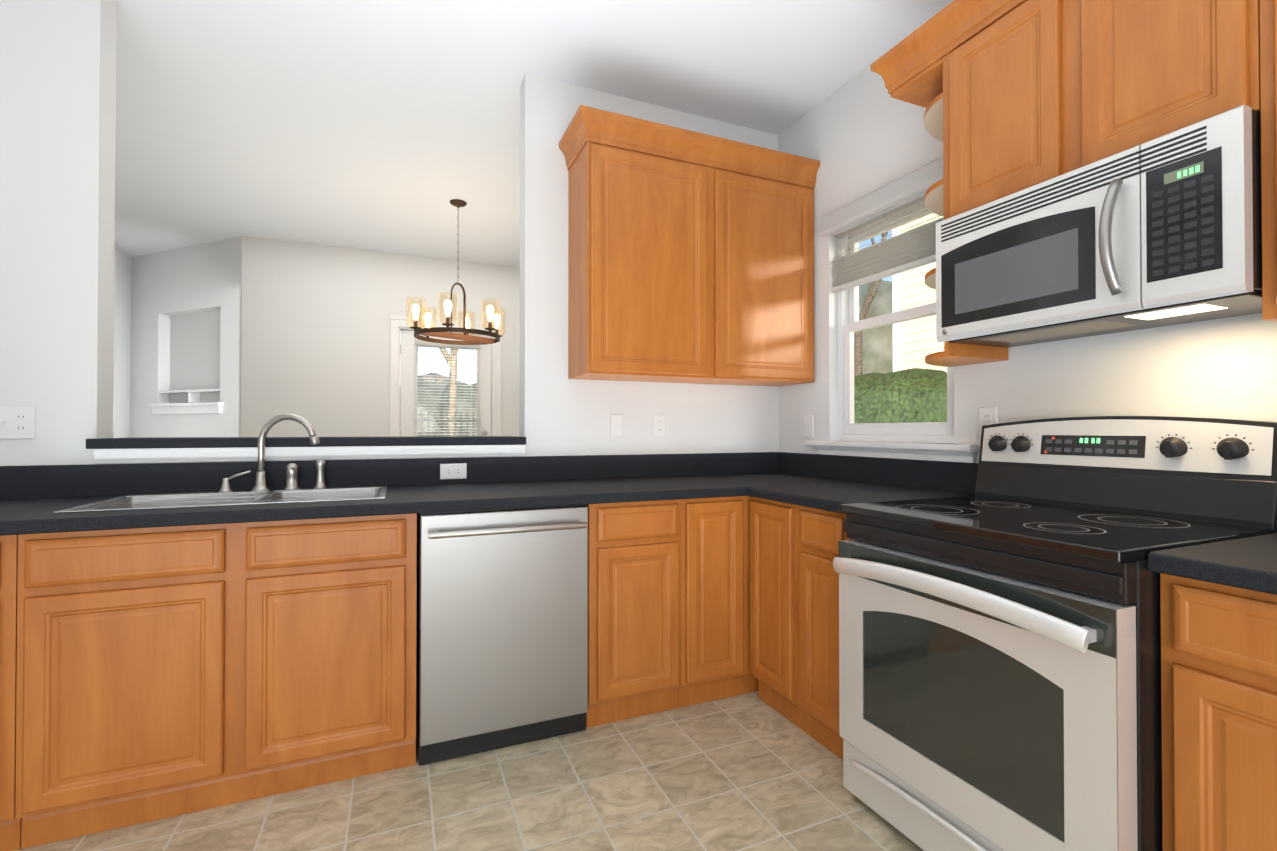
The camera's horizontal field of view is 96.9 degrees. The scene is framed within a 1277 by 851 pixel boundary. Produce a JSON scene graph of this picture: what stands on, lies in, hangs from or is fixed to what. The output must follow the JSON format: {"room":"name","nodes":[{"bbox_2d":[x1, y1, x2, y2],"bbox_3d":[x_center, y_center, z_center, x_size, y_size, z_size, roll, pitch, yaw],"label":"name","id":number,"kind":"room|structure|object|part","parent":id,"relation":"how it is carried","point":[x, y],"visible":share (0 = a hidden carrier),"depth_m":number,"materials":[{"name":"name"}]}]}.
{"room":"kitchen","nodes":[
{"label":"kitchen","id":0,"kind":"room"},
{"bbox_2d":[113,246,131,437],"bbox_3d":[-4.332,-0.252,3.760,0.130,2.880,4.614,0,-1,-23],"label":"wall","id":1,"kind":"structure","parent":0,"point":[122,348],"depth_m":5.46,"materials":[{"name":"white paint"}]},
{"bbox_2d":[130,236,241,437],"bbox_3d":[-4.258,-0.238,5.391,1.660,2.880,0.150,0,-1,22],"label":"wall","id":2,"kind":"structure","parent":0,"point":[186,318],"depth_m":5.38,"materials":[{"name":"white paint"}]},
{"bbox_2d":[149,389,223,413],"bbox_3d":[-4.203,-0.221,5.314,1.030,0.225,0.148,0,-1,22],"label":"trim","id":3,"kind":"structure","parent":2,"relation":"attached to","point":[194,405],"depth_m":5.28,"materials":[{"name":"white wood"}]},
{"bbox_2d":[0,0,779,465],"bbox_3d":[-1.280,-0.263,2.478,4.440,2.880,0.130,0,-1,-23],"label":"wall","id":4,"kind":"structure","parent":0,"point":[316,336],"depth_m":2.77,"materials":[{"name":"white paint"}]},
{"bbox_2d":[0,407,34,438],"bbox_3d":[-2.213,-0.008,2.000,0.116,0.115,0.016,0,-1,-23],"label":"outlet","id":5,"kind":"object","parent":4,"relation":"attached to","point":[17,422],"visible":1,"depth_m":2.01,"materials":[{"name":"white plastic"}]},
{"bbox_2d":[86,436,525,462],"bbox_3d":[-1.345,0.098,2.545,1.604,0.091,0.378,0,-1,-23],"label":"bar ledge","id":6,"kind":"object","parent":4,"relation":"on","point":[159,449],"visible":0.92,"depth_m":2.33,"materials":[{"name":"grey laminate"}]},
{"bbox_3d":[-1.271,0.116,2.393,1.586,0.053,0.026,0,-1,-23],"label":"trim moulding","id":7,"kind":"part","parent":6,"relation":"part of","materials":[{"name":"white wood"}]},
{"bbox_2d":[389,315,501,436],"bbox_3d":[-1.937,0.071,5.728,1.076,2.268,0.168,0,-1,-23],"label":"room door","id":8,"kind":"structure","parent":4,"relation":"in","point":[404,393],"depth_m":5.59,"materials":[{"name":"white"}]},
{"label":"glass","id":9,"kind":"part","parent":8,"relation":"part of","materials":[{"name":"clear glass"}]},
{"bbox_2d":[415,340,480,434],"bbox_3d":[-1.914,-0.321,5.692,0.630,1.040,0.032,0,-1,-23],"label":"door blinds","id":10,"kind":"object","parent":8,"relation":"attached to","point":[424,343],"visible":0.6,"depth_m":5.69,"materials":[{"name":"white plastic"}]},
{"bbox_2d":[610,414,622,436],"bbox_3d":[-0.111,0.000,2.895,0.070,0.115,0.009,0,-1,-23],"label":"light switch","id":11,"kind":"object","parent":4,"relation":"attached to","point":[616,425],"visible":1,"depth_m":2.89,"materials":[{"name":"white plastic"}]},
{"bbox_2d":[653,415,664,436],"bbox_3d":[0.111,0.001,2.990,0.070,0.115,0.009,0,-1,-23],"label":"outlet","id":12,"kind":"object","parent":4,"relation":"attached to","point":[658,425],"visible":1,"depth_m":2.99,"materials":[{"name":"white plastic"}]},
{"bbox_2d":[559,105,819,386],"bbox_3d":[0.281,-0.811,2.877,1.314,1.162,0.358,0,-1,-23],"label":"upper cabinet","id":13,"kind":"object","parent":4,"relation":"attached to","point":[690,256],"visible":1,"depth_m":2.71,"materials":[{"name":"brown wood"}]},
{"bbox_2d":[14,691,923,850],"bbox_3d":[-0.990,1.196,1.795,4.750,0.050,8.130,0,-1,-23],"label":"floor","id":14,"kind":"structure","parent":0,"point":[751,771],"depth_m":1.75,"materials":[{"name":"tile"}]},
{"bbox_2d":[0,528,135,850],"bbox_3d":[-2.234,0.732,1.640,0.955,0.876,0.648,0,-1,-23],"label":"base cabinet","id":15,"kind":"object","parent":14,"relation":"on","point":[66,597],"depth_m":1.57,"materials":[{"name":"brown wood"}]},
{"bbox_2d":[0,452,823,535],"bbox_3d":[-1.115,0.221,2.097,4.486,0.154,0.688,0,-1,-23],"label":"countertop","id":16,"kind":"structure","parent":15,"relation":"on","point":[33,498],"depth_m":2.20,"materials":[{"name":"black stone"}]},
{"bbox_2d":[54,485,387,512],"bbox_3d":[-1.390,0.351,2.041,0.880,0.194,0.490,0,-1,-23],"label":"sink","id":17,"kind":"object","parent":16,"relation":"in","point":[184,499],"visible":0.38,"depth_m":2.12,"materials":[{"name":"silver metal"}]},
{"bbox_3d":[-1.565,0.352,1.937,0.433,0.190,0.393,0,-1,-23],"label":"bowl","id":18,"kind":"part","parent":17,"relation":"part of","materials":[{"name":"silver metal"}]},
{"bbox_3d":[-1.169,0.354,2.106,0.378,0.190,0.393,0,-1,-23],"label":"bowl","id":19,"kind":"part","parent":17,"relation":"part of","materials":[{"name":"silver metal"}]},
{"bbox_2d":[219,414,326,491],"bbox_3d":[-1.429,0.105,2.215,0.365,0.302,0.131,0,-1,-23],"label":"faucet","id":20,"kind":"object","parent":16,"relation":"on","point":[291,478],"visible":1,"depth_m":2.22,"materials":[{"name":"silver metal"}]},
{"bbox_3d":[-1.388,0.105,2.232,0.241,0.302,0.131,0,-1,-23],"label":"spout","id":21,"kind":"part","parent":20,"relation":"part of","materials":[{"name":"silver metal"}]},
{"bbox_3d":[-1.384,0.204,2.258,0.054,0.104,0.079,0,-1,-23],"label":"handle","id":22,"kind":"part","parent":20,"relation":"part of","materials":[{"name":"silver metal"}]},
{"bbox_2d":[440,463,466,478],"bbox_3d":[-0.837,0.208,2.562,0.115,0.070,0.008,0,-1,-23],"label":"outlet","id":23,"kind":"object","parent":16,"relation":"attached to","point":[454,471],"visible":1,"depth_m":2.56,"materials":[{"name":"white plastic"}]},
{"bbox_2d":[416,504,587,765],"bbox_3d":[-0.577,0.737,2.297,0.600,0.868,0.696,0,-1,-23],"label":"dishwasher","id":24,"kind":"object","parent":14,"relation":"on","point":[502,634],"visible":0.92,"depth_m":2.02,"materials":[{"name":"silver metal"}]},
{"bbox_3d":[-0.453,0.368,2.007,0.548,0.023,0.060,0,-1,-23],"label":"handle","id":25,"kind":"part","parent":24,"relation":"part of","materials":[{"name":"silver metal"}]},
{"bbox_2d":[586,499,687,727],"bbox_3d":[-0.127,0.740,2.533,0.396,0.876,0.648,0,-1,-23],"label":"base cabinet","id":26,"kind":"object","parent":14,"relation":"on","point":[638,551],"depth_m":2.24,"materials":[{"name":"brown wood"}]},
{"bbox_2d":[748,496,787,718],"bbox_3d":[0.831,0.739,2.420,0.648,0.876,0.306,0,-1,-23],"label":"base cabinet","id":27,"kind":"object","parent":14,"relation":"on","point":[767,519],"depth_m":2.32,"materials":[{"name":"brown wood"}]},
{"bbox_2d":[788,503,850,759],"bbox_3d":[0.959,0.736,2.119,0.648,0.876,0.348,0,-1,-23],"label":"base cabinet","id":28,"kind":"object","parent":14,"relation":"on","point":[814,535],"depth_m":2.06,"materials":[{"name":"brown wood"}]},
{"bbox_2d":[748,455,978,513],"bbox_3d":[0.899,0.222,2.242,0.666,0.154,0.618,0,-1,-23],"label":"countertop","id":29,"kind":"structure","parent":28,"relation":"on","point":[826,482],"depth_m":2.41,"materials":[{"name":"black stone"}]},
{"bbox_2d":[833,416,1276,850],"bbox_3d":[1.082,0.570,1.566,0.808,1.198,0.758,0,-1,-23],"label":"stove","id":30,"kind":"object","parent":14,"relation":"on","point":[1000,660],"visible":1,"depth_m":1.39,"materials":[{"name":"silver metal"}]},
{"bbox_3d":[0.799,1.058,1.442,0.076,0.151,0.748,0,-1,-23],"label":"drawer","id":31,"kind":"part","parent":30,"relation":"part of","materials":[{"name":"silver metal"}]},
{"bbox_3d":[0.744,0.410,1.424,0.074,0.078,0.696,0,-1,-23],"label":"door handle","id":32,"kind":"part","parent":30,"relation":"part of","materials":[{"name":"silver metal"}]},
{"bbox_3d":[0.807,0.666,1.449,0.067,0.612,0.748,0,-1,-23],"label":"oven door","id":33,"kind":"part","parent":30,"relation":"part of","materials":[{"name":"silver metal"}]},
{"bbox_2d":[839,496,1273,562],"bbox_3d":[1.066,0.259,1.562,0.622,0.023,0.758,0,-1,-23],"label":"cooktop","id":34,"kind":"object","parent":30,"relation":"in","point":[1082,531],"depth_m":1.42,"materials":[{"name":"black glass"}]},
{"bbox_2d":[1160,573,1276,850],"bbox_3d":[1.433,0.727,1.000,0.648,0.876,0.547,0,-1,-23],"label":"base cabinet","id":35,"kind":"object","parent":14,"relation":"on","point":[1219,642],"depth_m":1.05,"materials":[{"name":"brown wood"}]},
{"bbox_2d":[1148,533,1276,594],"bbox_3d":[1.581,0.208,0.634,0.666,0.154,1.348,0,-1,-23],"label":"countertop","id":36,"kind":"structure","parent":35,"relation":"on","point":[1250,563],"depth_m":1.07,"materials":[{"name":"black stone"}]},
{"bbox_2d":[114,0,951,266],"bbox_3d":[-1.901,-1.730,2.303,6.050,0.050,9.730,0,-1,-23],"label":"ceiling","id":37,"kind":"structure","parent":0,"point":[391,126],"depth_m":2.87,"materials":[{"name":"white paint"}]},
{"bbox_2d":[406,199,504,344],"bbox_3d":[-1.363,-1.171,4.278,0.725,1.034,0.708,0,-1,-23],"label":"pendant chandelier","id":38,"kind":"object","parent":37,"relation":"hanging from","point":[447,331],"visible":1,"depth_m":4.22,"materials":[{"name":"brown metal"}]},
{"bbox_2d":[776,0,1276,462],"bbox_3d":[1.136,-0.261,2.710,0.130,2.880,8.130,0,-1,-23],"label":"wall","id":39,"kind":"structure","parent":0,"point":[864,139],"depth_m":2.05,"materials":[{"name":"white paint"}]},
{"bbox_2d":[804,416,813,436],"bbox_3d":[0.916,0.006,3.049,0.009,0.115,0.070,0,-1,-23],"label":"light switch","id":40,"kind":"object","parent":39,"relation":"attached to","point":[808,426],"visible":1,"depth_m":3.04,"materials":[{"name":"white plastic"}]},
{"bbox_2d":[804,201,978,462],"bbox_3d":[1.148,-0.432,2.615,0.175,1.158,0.947,0,-1,-23],"label":"kitchen window","id":41,"kind":"structure","parent":39,"relation":"in","point":[923,440],"depth_m":2.65,"materials":[{"name":"white"}]},
{"bbox_2d":[818,156,943,345],"bbox_3d":[1.121,-0.631,2.598,0.088,0.898,0.760,0,-1,-23],"label":"window blinds","id":42,"kind":"object","parent":41,"relation":"attached to","point":[914,248],"visible":0.67,"depth_m":2.58,"materials":[{"name":"white plastic"}]},
{"bbox_3d":[1.202,-0.467,2.621,0.070,1.088,0.705,0,-1,-23],"label":"frame","id":43,"kind":"part","parent":41,"relation":"part of","materials":[{"name":"white wood"}]},
{"bbox_3d":[1.203,-0.472,2.621,0.032,0.920,0.549,0,-1,-23],"label":"glass","id":44,"kind":"part","parent":41,"relation":"part of","materials":[{"name":"clear glass"}]},
{"bbox_2d":[979,407,997,437],"bbox_3d":[1.309,-0.011,2.122,0.008,0.115,0.070,0,-1,-23],"label":"outlet","id":45,"kind":"object","parent":39,"relation":"attached to","point":[988,415],"visible":0.54,"depth_m":2.12,"materials":[{"name":"white plastic"}]},
{"bbox_2d":[870,0,1276,366],"bbox_3d":[1.423,-0.816,1.410,0.358,1.176,1.844,0,-1,-23],"label":"upper cabinet","id":46,"kind":"object","parent":39,"relation":"attached to","point":[1012,96],"visible":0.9,"depth_m":1.59,"materials":[{"name":"brown wood"}]},
{"bbox_2d":[936,104,1261,347],"bbox_3d":[1.293,-0.484,1.621,0.428,0.405,0.756,0,-1,-23],"label":"over-the-range microwave","id":47,"kind":"object","parent":46,"relation":"attached to","point":[1164,230],"visible":1,"depth_m":1.42,"materials":[{"name":"silver metal"}]},
{"bbox_3d":[1.179,-0.469,1.412,0.054,0.289,0.037,0,-1,-23],"label":"handle","id":48,"kind":"part","parent":47,"relation":"part of","materials":[{"name":"silver metal"}]},
{"label":"outside","id":49,"kind":"structure","parent":0,"visible":0},
{"bbox_3d":[0.817,1.509,3.282,60.000,0.050,60.000,0,-1,-23],"label":"ground","id":50,"kind":"structure","parent":49,"visible":0},
{"bbox_2d":[418,412,475,435],"bbox_3d":[-3.393,0.659,9.118,4.200,1.750,0.040,0,-1,-23],"label":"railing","id":51,"kind":"structure","parent":50,"relation":"on","point":[447,423],"depth_m":9.24,"materials":[{"name":"white wood"}]},
{"bbox_2d":[439,348,457,435],"bbox_3d":[-2.994,-2.370,10.650,6.189,7.841,6.274,0,-1,-23],"label":"tree","id":52,"kind":"object","parent":50,"relation":"on","point":[451,365],"depth_m":10.22,"materials":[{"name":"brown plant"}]},
{"bbox_2d":[418,280,892,435],"bbox_3d":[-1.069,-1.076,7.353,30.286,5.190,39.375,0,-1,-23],"label":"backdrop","id":53,"kind":"object","parent":50,"relation":"on","point":[884,334],"depth_m":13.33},
{"bbox_2d":[854,232,887,375],"bbox_3d":[5.060,-2.938,11.385,5.873,8.990,6.103,0,-1,-23],"label":"branches","id":54,"kind":"object","parent":50,"relation":"on","point":[873,285],"depth_m":11.61,"materials":[{"name":"brown plant"}]},
{"bbox_2d":[854,368,946,422],"bbox_3d":[3.912,0.407,4.740,1.384,2.179,9.471,0,-1,-23],"label":"hedge","id":55,"kind":"object","parent":50,"relation":"on","point":[892,402],"depth_m":6.02,"materials":[{"name":"green plant"}]},
{"bbox_2d":[892,213,946,371],"bbox_3d":[10.389,-2.767,3.158,7.100,8.500,16.830,0,-1,-23],"label":"neighbor house","id":56,"kind":"structure","parent":50,"relation":"on","point":[908,352],"depth_m":8.99,"materials":[{"name":"white"}]}
]}

